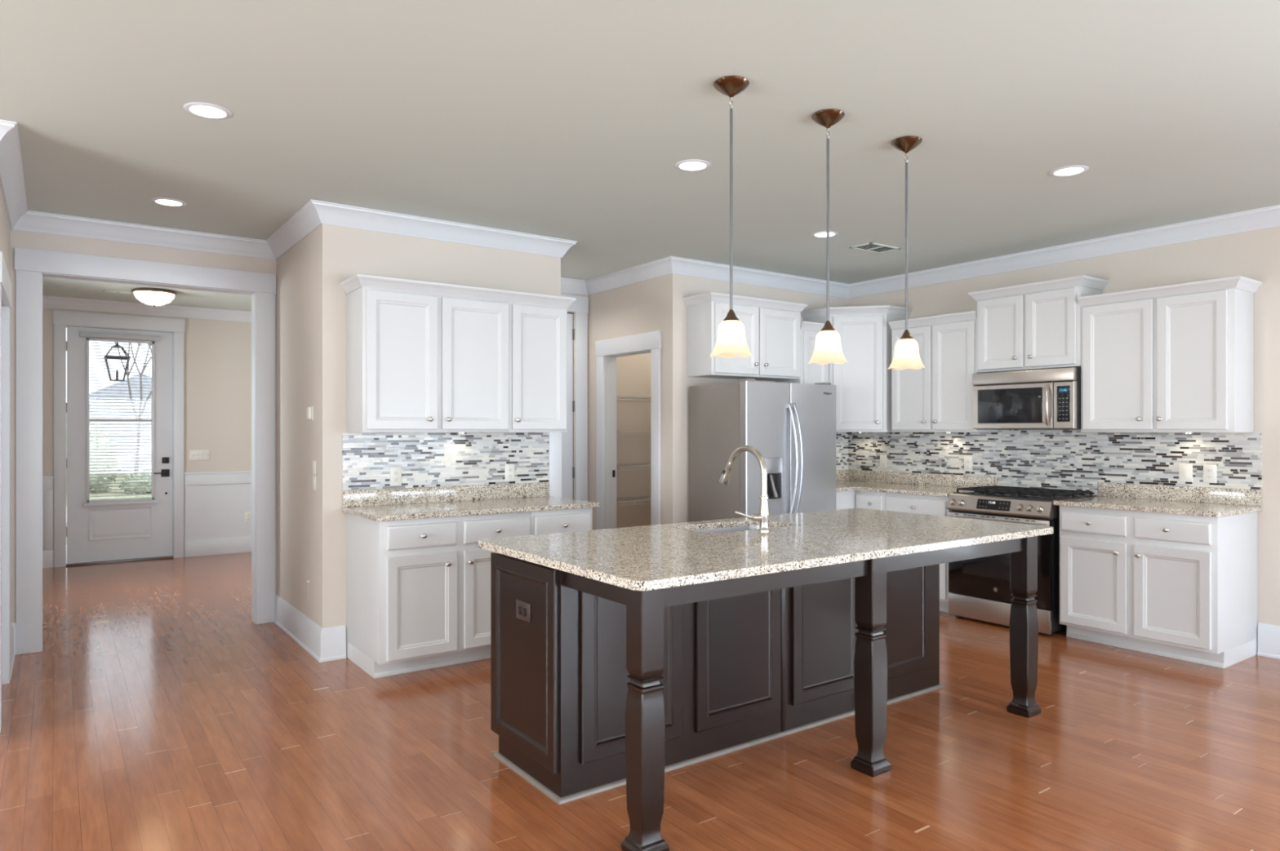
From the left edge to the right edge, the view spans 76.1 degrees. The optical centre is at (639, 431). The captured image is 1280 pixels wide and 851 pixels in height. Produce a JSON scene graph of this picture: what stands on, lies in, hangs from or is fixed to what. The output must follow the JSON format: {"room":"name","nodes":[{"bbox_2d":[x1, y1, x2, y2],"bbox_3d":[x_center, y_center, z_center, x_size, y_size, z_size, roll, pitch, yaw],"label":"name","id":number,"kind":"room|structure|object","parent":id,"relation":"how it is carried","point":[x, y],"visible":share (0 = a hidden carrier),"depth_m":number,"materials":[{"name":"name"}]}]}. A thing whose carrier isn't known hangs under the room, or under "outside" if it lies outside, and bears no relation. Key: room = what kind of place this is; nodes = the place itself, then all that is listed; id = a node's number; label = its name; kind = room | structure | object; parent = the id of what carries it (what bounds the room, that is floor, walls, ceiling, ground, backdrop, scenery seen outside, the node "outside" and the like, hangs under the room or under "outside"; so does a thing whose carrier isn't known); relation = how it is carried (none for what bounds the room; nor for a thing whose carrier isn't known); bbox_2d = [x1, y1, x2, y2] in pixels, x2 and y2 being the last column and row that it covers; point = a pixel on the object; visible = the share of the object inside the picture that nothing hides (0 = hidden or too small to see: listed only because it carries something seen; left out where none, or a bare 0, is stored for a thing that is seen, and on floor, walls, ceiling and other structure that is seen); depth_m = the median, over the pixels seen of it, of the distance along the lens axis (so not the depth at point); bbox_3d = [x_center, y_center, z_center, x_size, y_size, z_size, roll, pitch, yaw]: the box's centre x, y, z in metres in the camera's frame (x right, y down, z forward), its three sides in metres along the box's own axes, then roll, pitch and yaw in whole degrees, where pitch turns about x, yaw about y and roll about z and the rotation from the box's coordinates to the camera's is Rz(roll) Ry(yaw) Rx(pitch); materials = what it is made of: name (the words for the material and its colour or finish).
{"room":"kitchen","nodes":[
{"label":"kitchen","id":0,"kind":"room"},
{"bbox_2d":[0,184,10,306],"bbox_3d":[-3.419,0.011,4.292,0.120,2.737,1.760,0,0,-36],"label":"wall","id":1,"kind":"structure","parent":0,"point":[5,230],"depth_m":4.46,"materials":[{"name":"beige paint"}]},
{"bbox_2d":[0,251,11,733],"bbox_3d":[-3.276,0.280,4.102,0.162,2.200,1.025,0,0,-36],"label":"trim","id":2,"kind":"structure","parent":1,"relation":"attached to","point":[5,281],"depth_m":4.46,"materials":[{"name":"white paint"}]},
{"bbox_2d":[9,622,15,679],"bbox_3d":[-3.685,1.282,4.790,0.027,0.197,0.640,0,0,-36],"label":"baseboard","id":3,"kind":"structure","parent":1,"relation":"attached to","point":[12,624],"depth_m":4.94,"materials":[{"name":"white paint"}]},
{"bbox_2d":[10,229,276,622],"bbox_3d":[-3.347,0.011,5.505,1.650,2.737,0.130,0,0,-36],"label":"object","id":4,"kind":"object","parent":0,"point":[19,239],"visible":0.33,"depth_m":5.30,"materials":[{"name":"beige paint"}]},
{"bbox_2d":[42,307,251,567],"bbox_3d":[-5.326,0.011,8.823,3.840,2.737,0.150,0,0,-36],"label":"wall","id":5,"kind":"structure","parent":0,"point":[217,353],"depth_m":9.12,"materials":[{"name":"beige paint"}]},
{"bbox_2d":[53,310,184,567],"bbox_3d":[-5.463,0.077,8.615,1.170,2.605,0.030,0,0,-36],"label":"trim","id":6,"kind":"structure","parent":5,"relation":"attached to","point":[61,319],"depth_m":8.48,"materials":[{"name":"white paint"}]},
{"bbox_2d":[66,326,173,566],"bbox_3d":[-5.503,0.154,8.665,0.963,2.452,0.152,0,0,-36],"label":"door","id":7,"kind":"structure","parent":5,"relation":"in","point":[110,531],"depth_m":8.63,"materials":[{"name":"white paint"}]},
{"bbox_2d":[42,483,251,551],"bbox_3d":[-5.280,0.925,8.759,3.600,0.910,0.008,0,0,-36],"label":"wainscoting","id":8,"kind":"structure","parent":5,"relation":"attached to","point":[211,512],"depth_m":9.14,"materials":[{"name":"white paint"}]},
{"bbox_2d":[42,471,251,568],"bbox_3d":[-5.270,0.917,8.745,3.600,0.925,0.028,0,0,-36],"label":"trim","id":9,"kind":"structure","parent":5,"relation":"attached to","point":[240,544],"depth_m":9.03,"materials":[{"name":"white paint"}]},
{"bbox_2d":[189,449,209,460],"bbox_3d":[-4.871,0.265,9.046,0.200,0.115,0.016,0,0,-36],"label":"light switch","id":10,"kind":"object","parent":5,"relation":"attached to","point":[194,455],"visible":1,"depth_m":9.05,"materials":[{"name":"white plastic"}]},
{"bbox_2d":[244,511,251,522],"bbox_3d":[-4.470,0.980,9.328,0.070,0.115,0.010,0,0,-36],"label":"wall outlet","id":11,"kind":"object","parent":5,"relation":"attached to","point":[248,514],"visible":0.98,"depth_m":9.33,"materials":[{"name":"white plastic"}]},
{"bbox_2d":[276,224,342,628],"bbox_3d":[-2.260,0.011,5.508,0.120,2.737,1.390,0,0,-36],"label":"wall","id":12,"kind":"structure","parent":0,"point":[309,294],"depth_m":5.15,"materials":[{"name":"beige paint"}]},
{"bbox_2d":[15,270,275,654],"bbox_3d":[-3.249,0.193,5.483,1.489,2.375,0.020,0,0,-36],"label":"trim","id":13,"kind":"structure","parent":12,"relation":"attached to","point":[28,283],"depth_m":5.10,"materials":[{"name":"white paint"}]},
{"bbox_2d":[14,247,275,293],"bbox_3d":[-3.248,-1.063,5.481,1.503,0.137,0.026,0,0,-36],"label":"trim","id":14,"kind":"structure","parent":12,"relation":"attached to","point":[25,260],"depth_m":5.42,"materials":[{"name":"white paint"}]},
{"bbox_2d":[42,295,251,322],"bbox_3d":[-4.203,-1.300,7.253,3.600,0.112,3.710,0,0,-36],"label":"trim","id":15,"kind":"structure","parent":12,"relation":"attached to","point":[49,302],"depth_m":8.70,"materials":[{"name":"white paint"}]},
{"bbox_2d":[273,594,346,662],"bbox_3d":[-2.220,1.282,5.442,0.157,0.197,1.284,0,0,-36],"label":"baseboard","id":16,"kind":"structure","parent":12,"relation":"attached to","point":[326,644],"depth_m":5.07,"materials":[{"name":"white paint"}]},
{"bbox_2d":[306,406,313,421],"bbox_3d":[-2.057,-0.110,5.096,0.028,0.090,0.077,0,0,-36],"label":"thermostat","id":17,"kind":"object","parent":12,"relation":"attached to","point":[309,410],"visible":1,"depth_m":5.07,"materials":[{"name":"white plastic"}]},
{"bbox_2d":[312,460,315,475],"bbox_3d":[-2.013,0.225,5.051,0.009,0.085,0.074,0,0,-36],"label":"light switch","id":18,"kind":"object","parent":12,"relation":"attached to","point":[313,461],"visible":1,"depth_m":5.04,"materials":[{"name":"white plastic"}]},
{"bbox_2d":[312,475,316,490],"bbox_3d":[-2.010,0.320,5.047,0.009,0.090,0.078,0,0,-36],"label":"light switch","id":19,"kind":"object","parent":12,"relation":"attached to","point":[314,477],"visible":1,"depth_m":5.03,"materials":[{"name":"white plastic"}]},
{"bbox_2d":[0,119,1279,298],"bbox_3d":[0.314,-1.300,1.921,9.345,0.112,9.960,0,0,-36],"label":"trim","id":20,"kind":"structure","parent":12,"relation":"attached to","point":[314,214],"depth_m":5.53,"materials":[{"name":"white paint"}]},
{"bbox_2d":[546,255,560,296],"bbox_3d":[-0.984,0.011,6.341,0.117,2.737,1.260,0,0,-36],"label":"wall","id":21,"kind":"structure","parent":0,"point":[553,264],"depth_m":5.83,"materials":[{"name":"beige paint"}]},
{"bbox_2d":[342,226,848,657],"bbox_3d":[0.037,0.011,6.370,4.620,2.737,0.120,0,0,-36],"label":"wall","id":22,"kind":"structure","parent":0,"point":[365,252],"depth_m":5.45,"materials":[{"name":"beige paint"}]},
{"bbox_2d":[338,274,512,432],"bbox_3d":[-1.320,-0.445,5.098,0.982,0.906,0.368,0,0,-36],"label":"upper cabinet","id":23,"kind":"object","parent":22,"relation":"attached to","point":[423,357],"visible":1,"depth_m":4.95,"materials":[{"name":"white paint"}]},
{"bbox_2d":[342,432,548,490],"bbox_3d":[-1.229,0.185,5.385,1.425,0.353,0.010,0,0,-36],"label":"tile backsplash","id":24,"kind":"structure","parent":22,"relation":"attached to","point":[426,460],"depth_m":5.33,"materials":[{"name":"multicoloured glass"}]},
{"bbox_2d":[390,466,401,486],"bbox_3d":[-1.538,0.285,5.151,0.074,0.120,0.010,0,0,-36],"label":"wall outlet","id":25,"kind":"object","parent":24,"relation":"attached to","point":[395,472],"visible":1,"depth_m":5.15,"materials":[{"name":"white plastic"}]},
{"bbox_2d":[393,471,398,475],"bbox_3d":[-1.537,0.265,5.149,0.032,0.028,0.003,0,0,-36],"label":"receptacle","id":26,"kind":"object","parent":25,"relation":"attached to","point":[395,473],"depth_m":5.15,"materials":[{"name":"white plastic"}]},
{"bbox_2d":[504,463,514,481],"bbox_3d":[-0.893,0.285,5.613,0.074,0.120,0.010,0,0,-36],"label":"wall outlet","id":27,"kind":"object","parent":24,"relation":"attached to","point":[508,468],"visible":1,"depth_m":5.61,"materials":[{"name":"white plastic"}]},
{"bbox_2d":[509,291,576,432],"bbox_3d":[-0.727,-0.445,5.522,0.476,0.906,0.368,0,0,-36],"label":"upper cabinet","id":28,"kind":"object","parent":22,"relation":"attached to","point":[538,322],"visible":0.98,"depth_m":5.38,"materials":[{"name":"white paint"}]},
{"bbox_2d":[548,432,561,497],"bbox_3d":[-0.605,0.280,5.829,0.102,2.200,0.014,0,0,-36],"label":"trim","id":29,"kind":"structure","parent":22,"relation":"attached to","point":[554,438],"depth_m":5.82,"materials":[{"name":"white paint"}]},
{"bbox_2d":[683,292,807,381],"bbox_3d":[0.875,-0.749,6.680,1.063,0.627,0.348,0,0,-36],"label":"upper cabinet","id":30,"kind":"object","parent":22,"relation":"attached to","point":[772,328],"visible":0.99,"depth_m":6.52,"materials":[{"name":"white paint"}]},
{"bbox_2d":[774,321,832,384],"bbox_3d":[1.415,-0.455,7.069,0.352,0.926,0.342,0,0,-36],"label":"upper cabinet","id":31,"kind":"object","parent":22,"relation":"attached to","point":[812,373],"visible":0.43,"depth_m":6.92,"materials":[{"name":"white paint"}]},
{"bbox_2d":[835,431,848,470],"bbox_3d":[1.559,0.185,7.378,0.950,0.353,0.010,0,0,-36],"label":"tile backsplash","id":32,"kind":"structure","parent":22,"relation":"attached to","point":[842,438],"depth_m":7.60,"materials":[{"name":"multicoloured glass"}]},
{"bbox_2d":[560,292,650,528],"bbox_3d":[-0.872,0.011,7.275,4.195,2.737,0.130,0,0,-36],"label":"wall","id":33,"kind":"structure","parent":0,"point":[633,371],"depth_m":7.79,"materials":[{"name":"beige paint"}]},
{"bbox_2d":[561,313,574,499],"bbox_3d":[-0.944,0.155,7.166,0.852,2.430,0.046,0,0,-36],"label":"door","id":34,"kind":"structure","parent":33,"relation":"in","point":[567,468],"depth_m":7.37,"materials":[{"name":"white paint"}]},
{"bbox_2d":[560,294,588,501],"bbox_3d":[-0.882,0.080,7.171,0.997,2.600,0.028,0,0,-36],"label":"trim","id":35,"kind":"structure","parent":33,"relation":"attached to","point":[580,307],"depth_m":7.41,"materials":[{"name":"white paint"}]},
{"bbox_2d":[616,496,650,506],"bbox_3d":[0.283,0.648,7.839,1.380,0.039,0.318,0,0,-36],"label":"wire shelf","id":36,"kind":"object","parent":33,"relation":"attached to","point":[638,499],"visible":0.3,"depth_m":7.50,"materials":[{"name":"white metal"}]},
{"bbox_2d":[616,463,650,471],"bbox_3d":[0.283,0.333,7.839,1.380,0.039,0.318,0,0,-36],"label":"wire shelf","id":37,"kind":"object","parent":33,"relation":"attached to","point":[620,466],"visible":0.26,"depth_m":7.47,"materials":[{"name":"white metal"}]},
{"bbox_2d":[616,395,650,400],"bbox_3d":[0.283,-0.297,7.839,1.380,0.039,0.318,0,0,-36],"label":"wire shelf","id":38,"kind":"object","parent":33,"relation":"attached to","point":[624,397],"visible":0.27,"depth_m":7.45,"materials":[{"name":"white metal"}]},
{"bbox_2d":[616,431,650,435],"bbox_3d":[0.283,0.018,7.839,1.380,0.039,0.318,0,0,-36],"label":"wire shelf","id":39,"kind":"object","parent":33,"relation":"attached to","point":[616,431],"visible":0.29,"depth_m":7.39,"materials":[{"name":"white metal"}]},
{"bbox_2d":[587,273,684,530],"bbox_3d":[-0.097,0.011,7.055,0.120,2.737,1.390,0,0,-36],"label":"wall","id":40,"kind":"structure","parent":0,"point":[658,304],"depth_m":6.57,"materials":[{"name":"beige paint"}]},
{"bbox_2d":[612,470,615,477],"bbox_3d":[-0.233,0.380,7.297,0.028,0.064,0.004,0,0,-36],"label":"strike plate","id":41,"kind":"object","parent":40,"relation":"attached to","point":[613,471],"visible":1,"depth_m":7.29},
{"bbox_2d":[604,350,650,528],"bbox_3d":[-0.051,0.354,6.992,0.120,2.052,0.739,0,0,-36],"label":"trim","id":42,"kind":"structure","parent":40,"relation":"attached to","point":[610,361],"depth_m":7.28,"materials":[{"name":"white paint"}]},
{"bbox_2d":[595,330,661,529],"bbox_3d":[-0.114,0.286,6.953,0.028,2.187,0.949,0,0,-36],"label":"trim","id":43,"kind":"structure","parent":40,"relation":"attached to","point":[651,341],"depth_m":6.70,"materials":[{"name":"white paint"}]},
{"bbox_2d":[0,0,1279,311],"bbox_3d":[-0.813,-1.417,3.500,9.590,0.120,14.080,0,0,-36],"label":"ceiling","id":44,"kind":"structure","parent":0,"point":[572,120],"depth_m":3.53,"materials":[{"name":"paint"}]},
{"bbox_2d":[102,289,133,294],"bbox_3d":[-5.073,-1.353,7.953,0.250,0.008,0.120,0,0,-36],"label":"ceiling vent","id":45,"kind":"object","parent":44,"relation":"in","point":[104,291],"visible":0.84,"depth_m":7.94,"materials":[{"name":"metal"}]},
{"bbox_2d":[131,287,177,307],"bbox_3d":[-4.690,-1.276,7.895,0.384,0.163,0.384,0,0,-36],"label":"flush ceiling light","id":46,"kind":"object","parent":44,"relation":"attached to","point":[154,297],"visible":1,"depth_m":7.79,"materials":[{"name":"white glass"}]},
{"bbox_2d":[151,197,186,206],"bbox_3d":[-2.789,-1.354,4.841,0.184,0.006,0.184,0,0,-36],"label":"recessed light","id":47,"kind":"object","parent":44,"relation":"in","point":[161,201],"visible":1,"depth_m":4.83,"materials":[{"name":"white paint"}]},
{"bbox_2d":[182,102,232,119],"bbox_3d":[-1.829,-1.354,3.462,0.184,0.006,0.184,0,0,-36],"label":"recessed light","id":48,"kind":"object","parent":44,"relation":"in","point":[205,110],"visible":1,"depth_m":3.45,"materials":[{"name":"white paint"}]},
{"bbox_2d":[675,159,711,171],"bbox_3d":[0.269,-1.354,4.171,0.184,0.006,0.184,0,0,-36],"label":"recessed light","id":49,"kind":"object","parent":44,"relation":"in","point":[691,165],"visible":1,"depth_m":4.16,"materials":[{"name":"white paint"}]},
{"bbox_2d":[710,75,752,358],"bbox_3d":[0.355,-0.824,3.184,0.167,1.066,0.161,0,0,-36],"label":"pendant light","id":50,"kind":"object","parent":44,"relation":"hanging from","point":[731,343],"visible":1,"depth_m":3.16,"materials":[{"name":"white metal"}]},
{"bbox_2d":[811,231,838,237],"bbox_3d":[1.272,-1.354,5.629,0.184,0.006,0.184,0,0,-36],"label":"recessed light","id":51,"kind":"object","parent":44,"relation":"in","point":[823,233],"visible":0.93,"depth_m":5.62,"materials":[{"name":"white paint"}]},
{"bbox_2d":[808,108,847,364],"bbox_3d":[0.806,-0.824,3.506,0.167,1.066,0.161,0,0,-36],"label":"pendant light","id":52,"kind":"object","parent":44,"relation":"hanging from","point":[828,349],"visible":1,"depth_m":3.48,"materials":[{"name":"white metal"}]},
{"bbox_2d":[848,242,901,253],"bbox_3d":[1.739,-1.353,6.044,0.340,0.008,0.200,0,0,-36],"label":"ceiling vent","id":53,"kind":"object","parent":44,"relation":"in","point":[873,247],"visible":1,"depth_m":6.04,"materials":[{"name":"metal"}]},
{"bbox_2d":[888,135,924,370],"bbox_3d":[1.245,-0.824,3.820,0.167,1.066,0.161,0,0,-36],"label":"pendant light","id":54,"kind":"object","parent":44,"relation":"hanging from","point":[906,356],"visible":1,"depth_m":3.79,"materials":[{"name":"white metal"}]},
{"bbox_2d":[1048,164,1088,177],"bbox_3d":[2.235,-1.354,4.261,0.184,0.006,0.184,0,0,-36],"label":"recessed light","id":55,"kind":"object","parent":44,"relation":"in","point":[1069,171],"visible":1,"depth_m":4.25,"materials":[{"name":"white paint"}]},
{"bbox_2d":[0,551,1279,850],"bbox_3d":[-0.813,1.440,3.500,9.590,0.120,14.080,0,0,-36],"label":"floor","id":56,"kind":"structure","parent":0,"point":[153,713],"depth_m":3.47,"materials":[{"name":"brown wood"}]},
{"bbox_2d":[346,511,531,678],"bbox_3d":[-1.214,0.936,4.989,0.938,0.887,0.668,0,0,-36],"label":"base cabinet","id":57,"kind":"object","parent":56,"relation":"on","point":[419,590],"visible":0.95,"depth_m":4.68,"materials":[{"name":"white paint"}]},
{"bbox_2d":[342,482,599,521],"bbox_3d":[-1.036,0.427,5.126,1.442,0.130,0.654,0,0,-36],"label":"countertop","id":58,"kind":"structure","parent":57,"relation":"on","point":[419,503],"depth_m":5.15,"materials":[{"name":"stone"}]},
{"bbox_2d":[531,507,592,535],"bbox_3d":[-0.653,0.936,5.390,0.442,0.887,0.668,0,0,-36],"label":"base cabinet","id":59,"kind":"object","parent":56,"relation":"on","point":[552,522],"visible":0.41,"depth_m":5.13,"materials":[{"name":"white paint"}]},
{"bbox_2d":[689,378,835,522],"bbox_3d":[1.001,0.497,6.489,0.978,1.765,0.738,0,0,-36],"label":"refrigerator","id":60,"kind":"object","parent":56,"relation":"on","point":[793,426],"visible":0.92,"depth_m":6.22,"materials":[{"name":"silver metal"}]},
{"bbox_2d":[490,536,1040,850],"bbox_3d":[0.661,0.936,3.741,2.412,0.887,1.100,0,0,-36],"label":"kitchen island","id":61,"kind":"object","parent":56,"relation":"on","point":[597,686],"visible":0.91,"depth_m":3.33,"materials":[{"name":"brown wood"}]},
{"bbox_2d":[518,605,526,617],"bbox_3d":[-0.469,0.716,3.252,0.003,0.032,0.066,0,0,-36],"label":"receptacle","id":62,"kind":"object","parent":61,"relation":"attached to","point":[522,609],"depth_m":3.25,"materials":[{"name":"brown plastic"}]},
{"bbox_2d":[515,599,530,622],"bbox_3d":[-0.464,0.716,3.255,0.008,0.074,0.116,0,0,-36],"label":"power outlet","id":63,"kind":"object","parent":61,"relation":"attached to","point":[522,606],"depth_m":3.25,"materials":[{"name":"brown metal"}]},
{"bbox_2d":[478,508,1053,591],"bbox_3d":[0.653,0.477,3.707,2.475,0.030,1.200,0,0,-36],"label":"island countertop","id":64,"kind":"structure","parent":61,"relation":"on","point":[664,556],"depth_m":3.33,"materials":[{"name":"stone"}]},
{"bbox_2d":[693,525,774,533],"bbox_3d":[0.463,0.587,3.982,0.645,0.191,0.380,0,0,-36],"label":"sink","id":65,"kind":"object","parent":64,"relation":"in","point":[747,527],"visible":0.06,"depth_m":4.18,"materials":[{"name":"silver metal"}]},
{"bbox_2d":[719,445,769,531],"bbox_3d":[0.456,0.265,3.869,0.147,0.395,0.327,0,0,-36],"label":"kitchen faucet","id":66,"kind":"object","parent":64,"relation":"on","point":[762,517],"visible":1,"depth_m":3.78,"materials":[{"name":"silver metal"}]},
{"bbox_2d":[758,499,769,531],"bbox_3d":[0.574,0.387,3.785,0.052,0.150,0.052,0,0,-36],"label":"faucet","id":67,"kind":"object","parent":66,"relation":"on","point":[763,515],"depth_m":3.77,"materials":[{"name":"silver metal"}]},
{"bbox_2d":[835,490,855,510],"bbox_3d":[1.736,0.936,7.144,0.951,0.887,0.593,0,0,-36],"label":"base cabinet","id":68,"kind":"object","parent":56,"relation":"on","point":[844,500],"visible":0.02,"depth_m":6.75,"materials":[{"name":"white paint"}]},
{"bbox_2d":[835,470,995,497],"bbox_3d":[1.989,0.427,6.785,0.959,0.130,1.474,0,0,-36],"label":"countertop","id":69,"kind":"structure","parent":68,"relation":"on","point":[907,483],"depth_m":6.84,"materials":[{"name":"stone"}]},
{"bbox_2d":[855,490,884,511],"bbox_3d":[2.113,0.936,6.865,0.662,0.887,0.300,0,0,-36],"label":"base cabinet","id":70,"kind":"object","parent":56,"relation":"on","point":[864,500],"visible":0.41,"depth_m":6.67,"materials":[{"name":"white paint"}]},
{"bbox_2d":[884,493,951,613],"bbox_3d":[2.368,0.936,6.508,0.662,0.887,0.578,0,0,-36],"label":"base cabinet","id":71,"kind":"object","parent":56,"relation":"on","point":[902,503],"visible":0.27,"depth_m":6.25,"materials":[{"name":"white paint"}]},
{"bbox_2d":[946,485,1097,635],"bbox_3d":[2.748,0.903,5.933,0.690,0.953,0.773,0,0,-36],"label":"gas range","id":72,"kind":"object","parent":56,"relation":"on","point":[979,588],"visible":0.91,"depth_m":5.75,"materials":[{"name":"metal"}]},
{"bbox_2d":[952,491,1097,500],"bbox_3d":[2.796,0.468,5.968,0.572,0.024,0.773,0,0,-36],"label":"cooktop","id":73,"kind":"object","parent":72,"relation":"in","point":[1042,496],"depth_m":5.76,"materials":[{"name":"black glass"}]},
{"bbox_2d":[1059,506,1257,668],"bbox_3d":[3.282,0.936,5.230,0.662,0.887,0.910,0,0,-36],"label":"base cabinet","id":74,"kind":"object","parent":56,"relation":"on","point":[1180,587],"visible":1,"depth_m":4.97,"materials":[{"name":"white paint"}]},
{"bbox_2d":[1053,482,1262,517],"bbox_3d":[3.289,0.427,5.237,0.644,0.130,0.957,0,0,-36],"label":"countertop","id":75,"kind":"structure","parent":74,"relation":"on","point":[1161,499],"depth_m":5.24,"materials":[{"name":"stone"}]},
{"bbox_2d":[848,226,1279,652],"bbox_3d":[4.495,0.011,4.210,0.120,2.737,8.820,0,0,-36],"label":"wall","id":76,"kind":"structure","parent":0,"point":[1255,255],"depth_m":5.14,"materials":[{"name":"beige paint"}]},
{"bbox_2d":[800,305,912,432],"bbox_3d":[1.894,-0.527,7.184,0.647,1.070,0.712,0,0,-36],"label":"upper cabinet","id":77,"kind":"object","parent":76,"relation":"attached to","point":[863,384],"visible":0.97,"depth_m":6.98,"materials":[{"name":"white paint"}]},
{"bbox_2d":[888,311,999,432],"bbox_3d":[2.455,-0.455,6.653,0.352,0.926,0.783,0,0,-36],"label":"upper cabinet","id":78,"kind":"object","parent":76,"relation":"attached to","point":[938,397],"visible":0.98,"depth_m":6.52,"materials":[{"name":"white paint"}]},
{"bbox_2d":[968,275,1108,373],"bbox_3d":[2.908,-0.755,6.016,0.358,0.614,0.868,0,0,-36],"label":"upper cabinet","id":79,"kind":"object","parent":76,"relation":"attached to","point":[1035,326],"visible":0.98,"depth_m":5.88,"materials":[{"name":"white paint"}]},
{"bbox_2d":[972,366,1080,429],"bbox_3d":[2.875,-0.227,5.978,0.438,0.429,0.760,0,0,-36],"label":"microwave","id":80,"kind":"object","parent":79,"relation":"attached to","point":[1040,398],"visible":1,"depth_m":5.83,"materials":[{"name":"metal"}]},
{"bbox_2d":[848,430,1262,496],"bbox_3d":[2.886,0.235,6.347,0.010,0.490,3.232,0,0,-36],"label":"tile backsplash","id":81,"kind":"structure","parent":76,"relation":"attached to","point":[1059,460],"depth_m":5.98,"materials":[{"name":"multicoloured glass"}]},
{"bbox_2d":[880,454,886,468],"bbox_3d":[2.178,0.272,7.321,0.010,0.120,0.074,0,0,-36],"label":"light switch","id":82,"kind":"object","parent":81,"relation":"attached to","point":[882,457],"visible":1,"depth_m":7.32,"materials":[{"name":"white plastic"}]},
{"bbox_2d":[964,456,972,471],"bbox_3d":[2.664,0.266,6.641,0.010,0.120,0.074,0,0,-36],"label":"wall outlet","id":83,"kind":"object","parent":81,"relation":"attached to","point":[967,460],"visible":1,"depth_m":6.64,"materials":[{"name":"white plastic"}]},
{"bbox_2d":[1178,463,1192,482],"bbox_3d":[3.579,0.273,5.362,0.010,0.120,0.080,0,0,-36],"label":"light switch","id":84,"kind":"object","parent":81,"relation":"attached to","point":[1185,470],"visible":1,"depth_m":5.36,"materials":[{"name":"white plastic"}]},
{"bbox_2d":[1203,464,1217,483],"bbox_3d":[3.659,0.273,5.250,0.010,0.120,0.076,0,0,-36],"label":"wall outlet","id":85,"kind":"object","parent":81,"relation":"attached to","point":[1210,471],"visible":1,"depth_m":5.25,"materials":[{"name":"white plastic"}]},
{"bbox_2d":[1206,468,1212,472],"bbox_3d":[3.657,0.253,5.248,0.003,0.028,0.032,0,0,-36],"label":"receptacle","id":86,"kind":"object","parent":85,"relation":"attached to","point":[1208,470],"depth_m":5.25,"materials":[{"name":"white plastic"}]},
{"bbox_2d":[1206,475,1212,479],"bbox_3d":[3.657,0.293,5.248,0.003,0.028,0.032,0,0,-36],"label":"receptacle","id":87,"kind":"object","parent":85,"relation":"attached to","point":[1208,477],"depth_m":5.25,"materials":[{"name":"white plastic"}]},
{"bbox_2d":[1077,275,1262,432],"bbox_3d":[3.412,-0.455,5.315,0.352,0.926,0.947,0,0,-36],"label":"upper cabinet","id":88,"kind":"object","parent":76,"relation":"attached to","point":[1177,357],"visible":1,"depth_m":5.17,"materials":[{"name":"white paint"}]},
{"bbox_2d":[1257,622,1279,659],"bbox_3d":[0.826,1.282,1.205,9.345,0.197,8.200,0,0,-36],"label":"baseboard","id":89,"kind":"structure","parent":76,"relation":"attached to","point":[1268,635],"depth_m":4.99,"materials":[{"name":"white paint"}]},
{"bbox_3d":[-5.806,-1.320,9.838,6.400,0.080,2.040,0,0,-36],"label":"ceiling","id":90,"kind":"structure","parent":0,"visible":0},
{"bbox_2d":[103,342,130,382],"bbox_3d":[-6.096,-0.931,9.533,0.258,0.698,0.258,0,0,-36],"label":"lantern","id":91,"kind":"object","parent":90,"relation":"hanging from","point":[116,345],"visible":0.64,"depth_m":9.51,"materials":[{"name":"black metal"}]},
{"label":"outside","id":92,"kind":"structure","parent":0,"visible":0},
{"bbox_2d":[66,474,151,544],"bbox_3d":[-27.465,2.060,55.598,100.000,0.240,97.600,0,0,-36],"label":"lawn","id":93,"kind":"structure","parent":92,"point":[117,475],"depth_m":24.87,"materials":[{"name":"plant"}]},
{"bbox_2d":[66,421,121,493],"bbox_3d":[-17.405,0.988,25.700,1.861,2.646,1.864,0,0,-36],"label":"evergreen tree","id":94,"kind":"object","parent":93,"relation":"on","point":[92,424],"visible":0.38,"depth_m":25.46,"materials":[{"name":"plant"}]},
{"bbox_2d":[66,373,151,473],"bbox_3d":[-24.643,-0.360,40.650,9.800,4.600,7.800,0,0,-36],"label":"house","id":95,"kind":"structure","parent":93,"relation":"on","point":[137,390],"depth_m":37.20,"materials":[{"name":"white"}]},
{"bbox_2d":[114,342,151,473],"bbox_3d":[-17.350,-1.641,29.334,4.305,7.174,3.905,0,0,-36],"label":"bare tree","id":96,"kind":"object","parent":93,"relation":"on","point":[140,415],"visible":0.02,"depth_m":29.05,"materials":[{"name":"grey plant"}]},
{"bbox_2d":[119,471,151,493],"bbox_3d":[-15.664,1.649,25.673,1.204,0.869,1.157,0,0,-36],"label":"hedge","id":97,"kind":"object","parent":93,"relation":"on","point":[143,473],"visible":0.46,"depth_m":25.34,"materials":[{"name":"green plant"}]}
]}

